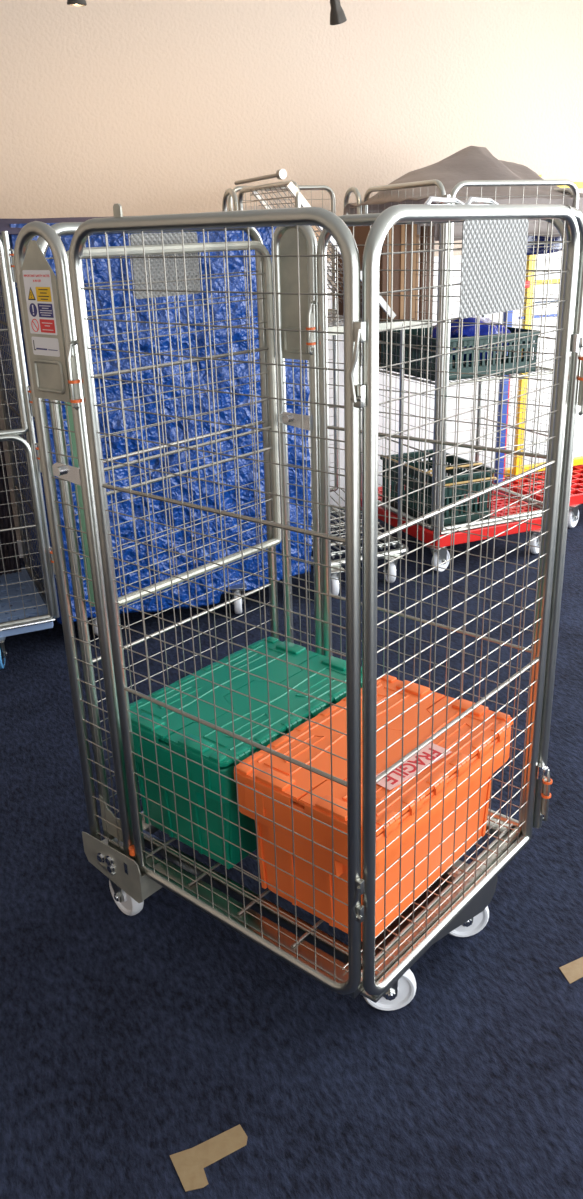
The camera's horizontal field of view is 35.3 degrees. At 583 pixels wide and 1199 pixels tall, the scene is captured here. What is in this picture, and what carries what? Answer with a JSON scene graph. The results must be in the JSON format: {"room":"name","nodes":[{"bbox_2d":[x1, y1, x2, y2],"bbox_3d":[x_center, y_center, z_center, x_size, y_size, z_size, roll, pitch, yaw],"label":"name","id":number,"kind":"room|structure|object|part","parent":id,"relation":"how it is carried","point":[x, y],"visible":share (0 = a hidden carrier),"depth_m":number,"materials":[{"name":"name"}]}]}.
{"room":"distribution center","nodes":[
{"label":"distribution center","id":0,"kind":"room"},
{"bbox_2d":[0,490,582,1198],"bbox_3d":[0.598,0.853,2.376,7.900,0.050,7.280,-11,24,-22],"label":"floor","id":1,"kind":"structure","parent":0,"point":[128,1044],"depth_m":2.13,"materials":[{"name":"carpet"}]},
{"bbox_2d":[0,231,59,668],"bbox_3d":[-1.512,-0.587,3.742,0.865,1.729,0.790,-11,24,-22],"label":"roll cage","id":2,"kind":"object","parent":1,"relation":"on","point":[23,609],"visible":0.84,"depth_m":3.76,"materials":[{"name":"metal"}]},
{"bbox_2d":[0,429,20,575],"bbox_3d":[-1.599,-0.797,3.990,0.620,1.550,0.029,-11,24,-22],"label":"cover","id":3,"kind":"object","parent":2,"relation":"on","point":[8,550],"visible":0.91,"depth_m":4.30,"materials":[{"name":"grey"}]},
{"bbox_3d":[-1.169,-0.796,3.869,0.009,0.009,0.660,-11,24,-22],"label":"rail","id":4,"kind":"part","parent":2,"relation":"part of","materials":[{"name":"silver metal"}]},
{"bbox_3d":[-1.383,-0.229,3.548,0.800,0.009,0.009,-11,24,-22],"label":"rail","id":5,"kind":"part","parent":2,"relation":"part of","materials":[{"name":"silver metal"}]},
{"bbox_3d":[-1.158,-0.425,4.018,0.009,0.009,0.660,-11,24,-22],"label":"rail","id":6,"kind":"part","parent":2,"relation":"part of","materials":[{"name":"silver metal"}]},
{"bbox_3d":[-1.359,0.156,3.688,0.810,0.014,0.014,-11,24,-22],"label":"deck rail","id":7,"kind":"part","parent":2,"relation":"part of","materials":[{"name":"white metal"}]},
{"bbox_2d":[93,583,246,635],"bbox_3d":[-0.618,-0.795,4.224,1.142,1.703,0.847,-11,24,-22],"label":"roll cage","id":8,"kind":"object","parent":1,"relation":"on","point":[238,588],"visible":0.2,"depth_m":4.26,"materials":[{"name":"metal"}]},
{"bbox_2d":[0,223,311,624],"bbox_3d":[-0.638,-0.857,4.240,1.235,1.643,0.850,-11,24,-22],"label":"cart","id":9,"kind":"object","parent":8,"relation":"on","point":[235,264],"visible":0.37,"depth_m":3.91,"materials":[{"name":"blue plastic"}]},
{"bbox_2d":[0,216,311,234],"bbox_3d":[-0.691,-1.603,3.921,1.320,0.065,0.854,-11,24,-22],"label":"sheet","id":10,"kind":"object","parent":9,"relation":"on","point":[4,223],"visible":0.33,"depth_m":3.41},
{"bbox_2d":[169,1124,247,1191],"bbox_3d":[-0.150,1.087,1.782,0.152,0.001,0.090,-12,24,-23],"label":"tape","id":11,"kind":"object","parent":1,"relation":"on","point":[189,1164],"visible":1,"depth_m":1.79,"materials":[{"name":"beige paper"}]},
{"bbox_2d":[14,196,582,1010],"bbox_3d":[0.041,0.003,2.154,0.961,1.725,0.803,16,28,38],"label":"roll cage","id":12,"kind":"object","parent":1,"relation":"on","point":[291,293],"visible":0.91,"depth_m":2.01,"materials":[{"name":"metal"}]},
{"bbox_3d":[-0.501,-0.617,1.853,0.049,0.028,0.001,16,28,38],"label":"label panel","id":13,"kind":"part","parent":12,"relation":"part of","materials":[{"name":"yellow"}]},
{"bbox_3d":[-0.511,-0.570,1.885,0.124,0.315,0.002,16,28,38],"label":"hoop plate","id":14,"kind":"part","parent":12,"relation":"part of","materials":[{"name":"grey metal"}]},
{"bbox_3d":[-0.500,-0.588,1.864,0.049,0.027,0.001,16,28,38],"label":"label panel","id":15,"kind":"part","parent":12,"relation":"part of","materials":[{"name":"blue"}]},
{"bbox_3d":[-0.499,-0.559,1.876,0.049,0.026,0.001,16,28,38],"label":"label panel","id":16,"kind":"part","parent":12,"relation":"part of","materials":[{"name":"red plastic"}]},
{"bbox_3d":[-0.440,-0.455,1.861,0.009,0.138,0.031,16,28,38],"label":"drop rod","id":17,"kind":"part","parent":12,"relation":"part of","materials":[{"name":"metal"}]},
{"bbox_3d":[-0.486,-0.036,2.107,0.166,1.544,0.027,16,28,38],"label":"hoop frame","id":18,"kind":"part","parent":12,"relation":"part of","materials":[{"name":"metal"}]},
{"bbox_3d":[-0.293,-0.787,2.154,0.002,0.140,0.208,16,28,38],"label":"embossed plate","id":19,"kind":"part","parent":12,"relation":"part of","materials":[{"name":"grey metal"}]},
{"bbox_2d":[56,241,280,606],"bbox_3d":[-0.261,-0.443,2.271,0.022,0.818,0.666,16,28,38],"label":"shelf","id":20,"kind":"object","parent":12,"relation":"attached to","point":[268,349],"depth_m":2.33,"materials":[{"name":"silver metal"}]},
{"bbox_3d":[-0.279,0.055,2.488,0.009,0.009,0.685,16,28,38],"label":"rail","id":21,"kind":"part","parent":12,"relation":"part of","materials":[{"name":"silver metal"}]},
{"bbox_3d":[-0.293,-0.393,2.308,0.009,0.009,0.685,16,28,38],"label":"rail","id":22,"kind":"part","parent":12,"relation":"part of","materials":[{"name":"silver metal"}]},
{"bbox_3d":[-0.151,-0.169,1.741,0.672,0.009,0.009,16,28,38],"label":"rail","id":23,"kind":"part","parent":12,"relation":"part of","materials":[{"name":"silver metal"}]},
{"bbox_3d":[-0.137,0.278,1.921,0.672,0.009,0.009,16,28,38],"label":"rail","id":24,"kind":"part","parent":12,"relation":"part of","materials":[{"name":"silver metal"}]},
{"bbox_2d":[129,636,361,868],"bbox_3d":[-0.110,0.397,2.469,0.404,0.348,0.602,16,28,38],"label":"crate","id":25,"kind":"object","parent":12,"relation":"on","point":[319,685],"visible":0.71,"depth_m":2.30,"materials":[{"name":"teal plastic"}]},
{"bbox_3d":[0.008,-0.793,2.379,0.108,0.331,0.002,16,28,38],"label":"hoop plate","id":26,"kind":"part","parent":12,"relation":"part of","materials":[{"name":"grey metal"}]},
{"bbox_3d":[0.027,-0.249,2.599,0.147,1.544,0.027,16,28,38],"label":"hoop frame","id":27,"kind":"part","parent":12,"relation":"part of","materials":[{"name":"metal"}]},
{"bbox_3d":[0.051,-0.695,2.348,0.009,0.133,0.031,16,28,38],"label":"drop rod","id":28,"kind":"part","parent":12,"relation":"part of","materials":[{"name":"metal"}]},
{"bbox_3d":[0.061,0.632,2.416,0.833,0.030,0.716,16,28,38],"label":"frame","id":29,"kind":"part","parent":12,"relation":"part of","materials":[{"name":"silver metal"}]},
{"bbox_2d":[234,675,512,940],"bbox_3d":[0.210,0.489,2.214,0.404,0.348,0.602,16,28,38],"label":"crate","id":30,"kind":"object","parent":12,"relation":"on","point":[320,735],"visible":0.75,"depth_m":2.07,"materials":[{"name":"orange plastic"}]},
{"bbox_3d":[0.352,0.058,2.431,0.655,0.009,0.009,16,28,38],"label":"rail","id":31,"kind":"part","parent":12,"relation":"part of","materials":[{"name":"silver metal"}]},
{"bbox_3d":[0.338,-0.390,2.252,0.655,0.009,0.009,16,28,38],"label":"rail","id":32,"kind":"part","parent":12,"relation":"part of","materials":[{"name":"silver metal"}]},
{"bbox_3d":[0.371,0.245,1.963,0.009,0.009,0.700,16,28,38],"label":"rail","id":33,"kind":"part","parent":12,"relation":"part of","materials":[{"name":"silver metal"}]},
{"bbox_3d":[0.357,-0.202,1.784,0.009,0.009,0.700,16,28,38],"label":"rail","id":34,"kind":"part","parent":12,"relation":"part of","materials":[{"name":"silver metal"}]},
{"bbox_3d":[0.364,-0.594,1.639,0.002,0.158,0.232,16,28,38],"label":"embossed plate","id":35,"kind":"part","parent":12,"relation":"part of","materials":[{"name":"grey metal"}]},
{"bbox_3d":[0.652,0.500,2.352,0.009,0.158,0.030,-8,23,-16],"label":"drop rod","id":36,"kind":"part","parent":12,"relation":"part of","materials":[{"name":"metal"}]},
{"bbox_3d":[0.594,-0.092,2.104,0.098,1.497,0.026,-19,28,-37],"label":"corner post","id":37,"kind":"part","parent":12,"relation":"part of","materials":[{"name":"metal"}]},
{"bbox_3d":[0.623,-0.473,1.960,0.009,0.158,0.030,-8,23,-16],"label":"drop rod","id":38,"kind":"part","parent":12,"relation":"part of","materials":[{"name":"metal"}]},
{"bbox_2d":[222,169,430,594],"bbox_3d":[0.188,-1.131,4.687,0.711,1.933,1.221,-11,24,-22],"label":"roll cage","id":39,"kind":"object","parent":1,"relation":"on","point":[230,196],"visible":0.28,"depth_m":4.51,"materials":[{"name":"metal"}]},
{"bbox_3d":[-0.290,-1.301,4.974,0.027,1.704,0.197,-11,24,-22],"label":"hoop frame","id":40,"kind":"part","parent":39,"relation":"part of","materials":[{"name":"metal"}]},
{"bbox_3d":[-0.156,-1.976,4.287,0.043,0.047,0.403,-16,26,-32],"label":"rod","id":41,"kind":"part","parent":39,"relation":"part of","materials":[{"name":"silver metal"}]},
{"bbox_3d":[0.116,-1.098,5.286,0.022,1.090,0.022,-11,24,-22],"label":"post","id":42,"kind":"part","parent":39,"relation":"part of","materials":[{"name":"metal"}]},
{"bbox_2d":[312,226,319,243],"bbox_3d":[-0.037,-1.751,4.865,0.420,0.440,0.021,-11,24,-22],"label":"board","id":43,"kind":"object","parent":39,"relation":"on","point":[313,227],"visible":0.02,"depth_m":4.86,"materials":[{"name":"beige"}]},
{"bbox_2d":[311,487,390,545],"bbox_3d":[0.204,-0.435,4.819,0.433,0.121,0.601,-11,24,-22],"label":"tray","id":44,"kind":"object","parent":39,"relation":"on","point":[333,530],"depth_m":4.79,"materials":[{"name":"silver metal"}]},
{"bbox_3d":[0.134,-0.393,4.978,0.528,0.060,1.138,-11,24,-22],"label":"frame","id":45,"kind":"part","parent":39,"relation":"part of","materials":[{"name":"metal"}]},
{"bbox_2d":[336,224,417,320],"bbox_3d":[0.413,-1.633,4.535,0.190,0.449,0.481,-11,24,-22],"label":"cardboard box","id":46,"kind":"object","parent":39,"relation":"on","point":[360,232],"visible":0.34,"depth_m":4.35,"materials":[{"name":"brown cardboard"}]},
{"bbox_3d":[0.328,-1.619,4.502,0.005,0.445,0.475,-11,24,-22],"label":"panel","id":47,"kind":"part","parent":46,"relation":"part of","materials":[{"name":"brown cardboard"}]},
{"bbox_3d":[0.509,-1.558,4.337,0.190,0.445,0.005,-11,24,-22],"label":"panel","id":48,"kind":"part","parent":46,"relation":"part of","materials":[{"name":"brown cardboard"}]},
{"bbox_2d":[327,309,430,334],"bbox_3d":[0.165,-1.409,4.617,0.612,0.036,1.044,-11,24,-22],"label":"wire shelf","id":49,"kind":"object","parent":39,"relation":"attached to","point":[382,325],"depth_m":4.25,"materials":[{"name":"white metal"}]},
{"bbox_3d":[0.530,-0.770,4.437,0.022,1.090,0.022,-11,24,-22],"label":"post","id":50,"kind":"part","parent":39,"relation":"part of","materials":[{"name":"metal"}]},
{"bbox_2d":[343,179,578,571],"bbox_3d":[0.856,-1.215,4.920,0.806,1.878,1.037,-11,24,-22],"label":"roll cage","id":51,"kind":"object","parent":1,"relation":"on","point":[514,510],"visible":0.42,"depth_m":4.63,"materials":[{"name":"metal"}]},
{"bbox_3d":[0.344,-1.381,5.105,0.027,1.678,0.177,-11,24,-22],"label":"hoop frame","id":52,"kind":"part","parent":51,"relation":"part of","materials":[{"name":"metal"}]},
{"bbox_2d":[379,321,395,365],"bbox_3d":[0.525,-1.600,4.867,0.130,0.700,0.020,-11,24,-22],"label":"board","id":53,"kind":"object","parent":51,"relation":"in","point":[380,321],"visible":0.02,"depth_m":4.94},
{"bbox_3d":[0.561,-0.828,4.835,0.009,0.009,0.720,-11,24,-22],"label":"rail","id":54,"kind":"part","parent":51,"relation":"part of","materials":[{"name":"silver metal"}]},
{"bbox_3d":[0.546,-1.292,4.649,0.009,0.009,0.720,-11,24,-22],"label":"rail","id":55,"kind":"part","parent":51,"relation":"part of","materials":[{"name":"silver metal"}]},
{"bbox_2d":[412,235,419,319],"bbox_3d":[0.640,-1.608,4.932,0.090,0.660,0.020,-11,24,-22],"label":"board","id":56,"kind":"object","parent":51,"relation":"in","point":[418,238],"visible":0.16,"depth_m":4.90,"materials":[{"name":"cardboard"}]},
{"bbox_2d":[418,226,434,353],"bbox_3d":[0.731,-1.648,4.972,0.080,0.700,0.020,-11,24,-22],"label":"board","id":57,"kind":"object","parent":51,"relation":"in","point":[427,228],"visible":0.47,"depth_m":4.92,"materials":[{"name":"brown wood"}]},
{"bbox_2d":[380,449,496,526],"bbox_3d":[0.783,-0.620,4.996,0.378,0.288,0.602,-11,24,-22],"label":"crate","id":58,"kind":"object","parent":51,"relation":"on","point":[461,479],"visible":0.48,"depth_m":4.86,"materials":[{"name":"teal plastic"}]},
{"bbox_3d":[0.713,-1.053,4.364,0.032,1.600,0.032,-11,24,-22],"label":"post","id":59,"kind":"part","parent":51,"relation":"part of","materials":[{"name":"metal"}]},
{"bbox_2d":[379,325,541,380],"bbox_3d":[0.854,-1.288,4.736,0.604,0.200,0.584,-11,24,-22],"label":"crate","id":60,"kind":"object","parent":51,"relation":"on","point":[466,367],"visible":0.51,"depth_m":4.55,"materials":[{"name":"teal plastic"}]},
{"bbox_2d":[430,316,512,363],"bbox_3d":[0.929,-1.342,4.723,0.429,0.237,0.436,-11,24,-22],"label":"sack","id":61,"kind":"object","parent":60,"relation":"in","point":[467,331],"visible":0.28,"depth_m":4.59,"materials":[{"name":"blue"}]},
{"bbox_2d":[343,146,582,240],"bbox_3d":[0.962,-2.077,4.684,1.101,0.459,0.948,-11,24,-22],"label":"cover","id":62,"kind":"object","parent":51,"relation":"on","point":[471,162],"visible":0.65,"depth_m":4.50,"materials":[{"name":"grey fabric"}]},
{"bbox_2d":[379,366,552,384],"bbox_3d":[0.901,-1.216,4.845,0.752,0.014,0.732,-11,24,-22],"label":"wire shelf","id":63,"kind":"object","parent":51,"relation":"attached to","point":[383,371],"depth_m":4.56,"materials":[{"name":"white metal"}]},
{"bbox_3d":[1.046,-0.434,4.876,0.729,0.018,0.221,-11,24,-22],"label":"deck rail","id":64,"kind":"part","parent":51,"relation":"part of","materials":[{"name":"red plastic"}]},
{"bbox_3d":[1.067,-0.771,4.653,0.700,0.009,0.009,-11,24,-22],"label":"rail","id":65,"kind":"part","parent":51,"relation":"part of","materials":[{"name":"silver metal"}]},
{"bbox_3d":[1.250,-0.962,5.114,0.009,0.009,0.700,-11,24,-22],"label":"rail","id":66,"kind":"part","parent":51,"relation":"part of","materials":[{"name":"silver metal"}]},
{"bbox_2d":[527,236,561,254],"bbox_3d":[1.228,-1.847,4.630,0.543,0.201,0.049,-11,24,-22],"label":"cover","id":67,"kind":"object","parent":51,"relation":"hanging from","point":[530,238],"visible":0.09,"depth_m":4.67,"materials":[{"name":"blue"}]},
{"bbox_2d":[492,175,582,527],"bbox_3d":[1.688,-1.440,5.358,0.863,1.920,0.700,-11,24,-22],"label":"dolly","id":68,"kind":"object","parent":1,"relation":"on","point":[576,495],"visible":0.48,"depth_m":5.47,"materials":[{"name":"red plastic"}]},
{"bbox_3d":[1.254,-1.204,5.434,0.046,1.050,0.035,-11,24,-22],"label":"blue post","id":69,"kind":"part","parent":68,"relation":"part of","materials":[{"name":"blue metal"}]},
{"bbox_3d":[1.377,-1.549,5.385,0.046,1.720,0.035,-11,24,-22],"label":"yellow post","id":70,"kind":"part","parent":68,"relation":"part of","materials":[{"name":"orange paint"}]},
{"bbox_2d":[559,957,582,983],"bbox_3d":[0.737,0.879,2.233,0.209,0.001,0.050,-13,25,-27],"label":"tape","id":71,"kind":"object","parent":1,"relation":"on","point":[573,971],"visible":1,"depth_m":2.20,"materials":[{"name":"beige paper"}]},
{"bbox_2d":[0,0,582,539],"bbox_3d":[-0.975,-1.818,4.923,7.900,3.200,0.102,-11,24,-22],"label":"wall","id":72,"kind":"structure","parent":0,"point":[145,107],"depth_m":4.93,"materials":[{"name":"beige paint"}]},
{"bbox_2d":[17,540,22,557],"bbox_3d":[-2.405,-0.114,4.818,4.610,0.100,0.015,-11,24,-22],"label":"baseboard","id":73,"kind":"structure","parent":72,"relation":"attached to","point":[19,543],"depth_m":5.17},
{"bbox_2d":[307,251,582,506],"bbox_3d":[1.173,-1.470,6.038,3.280,1.500,0.012,-11,24,-22],"label":"wall panel","id":74,"kind":"object","parent":72,"relation":"attached to","point":[466,390],"depth_m":6.03,"materials":[{"name":"white paint"}]},
{"bbox_3d":[0.507,-2.045,1.212,7.900,0.100,7.280,-11,24,-22],"label":"ceiling","id":75,"kind":"structure","parent":0,"visible":0},
{"bbox_2d":[67,0,86,5],"bbox_3d":[-0.726,-2.292,2.942,0.079,0.660,0.080,-11,24,-22],"label":"ceiling spotlight","id":76,"kind":"object","parent":75,"relation":"hanging from","point":[69,2],"visible":1,"depth_m":3.05,"materials":[{"name":"grey metal"}]},
{"bbox_2d":[330,0,346,24],"bbox_3d":[0.160,-2.462,3.310,0.087,0.670,0.084,-11,24,-22],"label":"ceiling spotlight","id":77,"kind":"object","parent":75,"relation":"hanging from","point":[337,15],"visible":1,"depth_m":3.41,"materials":[{"name":"grey metal"}]}
]}

